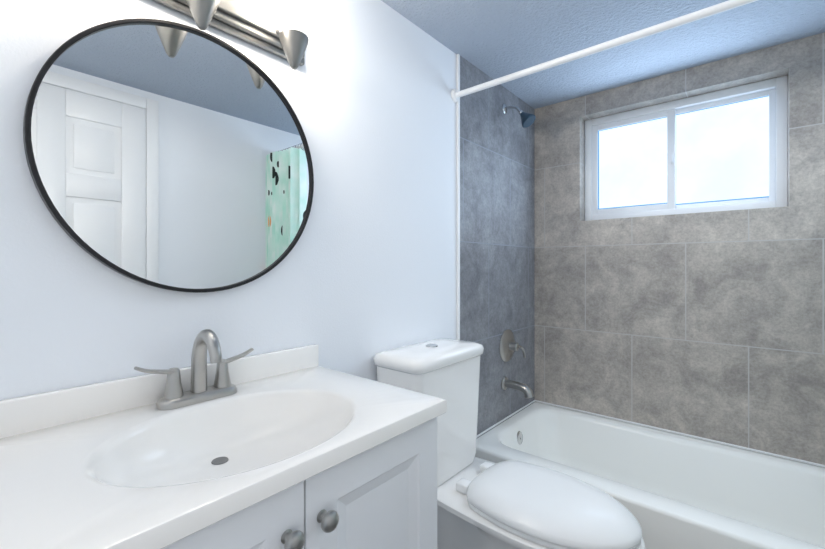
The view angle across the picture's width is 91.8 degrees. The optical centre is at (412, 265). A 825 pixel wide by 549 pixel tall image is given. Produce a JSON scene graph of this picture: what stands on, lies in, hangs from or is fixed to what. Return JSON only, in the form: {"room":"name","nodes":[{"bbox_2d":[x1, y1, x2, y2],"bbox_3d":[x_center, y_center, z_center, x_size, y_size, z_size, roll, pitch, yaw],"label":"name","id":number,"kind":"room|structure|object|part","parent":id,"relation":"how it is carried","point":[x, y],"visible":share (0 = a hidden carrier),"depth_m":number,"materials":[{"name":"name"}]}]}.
{"room":"bathroom","nodes":[
{"label":"bathroom","id":0,"kind":"room"},
{"bbox_2d":[0,0,456,399],"bbox_3d":[-0.183,0.125,1.454,0.160,2.130,2.940,0,0,40],"label":"wall","id":1,"kind":"structure","parent":0,"point":[359,276],"depth_m":1.20,"materials":[{"name":"white paint"}]},
{"bbox_2d":[23,18,313,292],"bbox_3d":[-0.493,-0.243,0.943,0.024,0.610,0.610,0,0,40],"label":"mirror","id":2,"kind":"object","parent":1,"relation":"attached to","point":[167,155],"visible":1,"depth_m":0.88,"materials":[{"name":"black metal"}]},
{"bbox_2d":[153,0,319,69],"bbox_3d":[-0.454,-0.613,0.867,0.182,0.216,0.621,0,0,40],"label":"sconce","id":3,"kind":"object","parent":1,"relation":"attached to","point":[284,31],"visible":1,"depth_m":0.99,"materials":[{"name":"silver metal"}]},
{"bbox_3d":[-0.449,-0.653,0.853,0.156,0.136,0.606,0,0,40],"label":"lamp shade","id":4,"kind":"part","parent":3,"relation":"part of","materials":[{"name":"clear glass"}]},
{"bbox_2d":[457,54,459,339],"bbox_3d":[0.203,0.125,1.777,0.011,2.130,0.014,0,0,40],"label":"trim","id":5,"kind":"structure","parent":1,"relation":"attached to","point":[458,201],"depth_m":1.77,"materials":[{"name":"white"}]},
{"bbox_2d":[460,56,534,437],"bbox_3d":[0.467,0.125,2.091,0.008,2.130,0.806,0,0,40],"label":"tile","id":6,"kind":"structure","parent":1,"relation":"attached to","point":[497,222],"depth_m":2.04,"materials":[{"name":"grey tile"}]},
{"bbox_2d":[477,400,534,436],"bbox_3d":[0.485,0.804,2.100,0.006,0.009,0.755,0,0,40],"label":"trim","id":7,"kind":"structure","parent":6,"relation":"attached to","point":[496,424],"depth_m":2.09,"materials":[{"name":"white"}]},
{"bbox_2d":[500,329,525,361],"bbox_3d":[0.533,0.423,2.102,0.077,0.170,0.170,0,0,40],"label":"shower valve","id":8,"kind":"object","parent":6,"relation":"attached to","point":[509,345],"visible":0.98,"depth_m":2.09,"materials":[{"name":"silver metal"}]},
{"bbox_2d":[501,376,533,397],"bbox_3d":[0.544,0.624,2.050,0.162,0.086,0.068,0,0,40],"label":"tub spout","id":9,"kind":"object","parent":6,"relation":"attached to","point":[525,389],"visible":1,"depth_m":2.04,"materials":[{"name":"silver metal"}]},
{"bbox_2d":[502,104,535,127],"bbox_3d":[0.546,-0.777,2.048,0.168,0.148,0.078,0,0,40],"label":"shower head","id":10,"kind":"object","parent":6,"relation":"attached to","point":[527,119],"visible":1,"depth_m":2.02},
{"bbox_2d":[451,0,757,101],"bbox_3d":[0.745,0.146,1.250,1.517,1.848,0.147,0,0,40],"label":"curtain rod","id":11,"kind":"object","parent":1,"relation":"attached to","point":[674,23],"visible":1,"depth_m":1.34,"materials":[{"name":"white metal"}]},
{"bbox_2d":[381,0,824,108],"bbox_3d":[0.457,-0.980,0.910,1.840,0.080,2.940,0,0,40],"label":"ceiling","id":12,"kind":"structure","parent":0,"point":[494,39],"depth_m":1.62,"materials":[{"name":"blue"}]},
{"bbox_2d":[535,32,824,467],"bbox_3d":[1.356,0.125,1.970,1.520,2.130,0.160,0,0,40],"label":"wall","id":13,"kind":"structure","parent":0,"point":[684,323],"depth_m":1.89,"materials":[{"name":"tile"}]},
{"bbox_2d":[535,400,824,466],"bbox_3d":[1.305,0.804,1.904,1.511,0.009,0.006,0,0,40],"label":"trim","id":14,"kind":"structure","parent":13,"relation":"attached to","point":[768,453],"depth_m":1.88,"materials":[{"name":"white"}]},
{"bbox_2d":[585,75,787,220],"bbox_3d":[1.325,-0.541,2.033,0.850,0.582,0.055,0,0,40],"label":"window","id":15,"kind":"structure","parent":13,"relation":"in","point":[738,150],"depth_m":1.99,"materials":[{"name":"white plastic"}]},
{"bbox_2d":[598,95,768,209],"bbox_3d":[1.331,-0.541,2.034,0.722,0.462,0.023,0,0,40],"label":"window glass edge","id":16,"kind":"structure","parent":15,"relation":"in","point":[666,203],"depth_m":2.05,"materials":[{"name":"glass"}]},
{"bbox_2d":[580,42,788,120],"bbox_3d":[1.307,-0.886,2.012,0.850,0.108,0.160,0,0,40],"label":"wall","id":17,"kind":"structure","parent":0,"point":[771,62],"depth_m":1.90,"materials":[{"name":"tile"}]},
{"bbox_3d":[0.457,1.240,0.910,1.840,0.100,2.940,0,0,40],"label":"floor","id":18,"kind":"structure","parent":0,"visible":0},
{"bbox_2d":[0,329,446,548],"bbox_3d":[-0.340,0.663,0.757,0.497,1.055,0.735,0,0,40],"label":"bathroom vanity","id":19,"kind":"object","parent":18,"relation":"on","point":[296,448],"visible":0.98,"depth_m":0.73,"materials":[{"name":"white paint"}]},
{"bbox_3d":[-0.293,0.703,0.490,0.018,0.745,0.361,0,0,40],"label":"door","id":20,"kind":"part","parent":19,"relation":"part of","materials":[{"name":"white paint"}]},
{"bbox_2d":[133,329,253,410],"bbox_3d":[-0.446,0.215,0.864,0.124,0.159,0.245,0,0,40],"label":"faucet","id":21,"kind":"object","parent":19,"relation":"on","point":[200,397],"depth_m":0.87,"materials":[{"name":"silver metal"}]},
{"bbox_3d":[-0.156,0.405,0.614,0.030,0.032,0.096,0,0,40],"label":"knob","id":22,"kind":"part","parent":19,"relation":"part of","materials":[{"name":"silver metal"}]},
{"bbox_3d":[-0.063,0.703,0.761,0.018,0.745,0.342,0,0,40],"label":"door","id":23,"kind":"part","parent":19,"relation":"part of","materials":[{"name":"white paint"}]},
{"bbox_2d":[374,338,644,548],"bbox_3d":[0.284,0.737,1.266,0.779,0.906,0.421,0,0,40],"label":"toilet","id":24,"kind":"object","parent":18,"relation":"on","point":[486,504],"visible":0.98,"depth_m":1.25,"materials":[{"name":"white ceramic"}]},
{"bbox_3d":[0.068,0.535,1.447,0.204,0.395,0.396,0,0,40],"label":"tank","id":25,"kind":"part","parent":24,"relation":"part of","materials":[{"name":"white ceramic"}]},
{"bbox_3d":[0.070,0.314,1.446,0.220,0.048,0.418,0,0,40],"label":"lid","id":26,"kind":"part","parent":24,"relation":"part of","materials":[{"name":"white ceramic"}]},
{"bbox_3d":[0.399,0.699,1.211,0.518,0.073,0.344,0,0,40],"label":"seat","id":27,"kind":"part","parent":24,"relation":"part of","materials":[{"name":"white plastic"}]},
{"bbox_2d":[475,402,824,548],"bbox_3d":[1.061,0.999,1.616,1.508,0.383,0.757,0,0,40],"label":"bathtub","id":28,"kind":"object","parent":18,"relation":"on","point":[668,490],"visible":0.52,"depth_m":1.73,"materials":[{"name":"white ceramic"}]}
]}

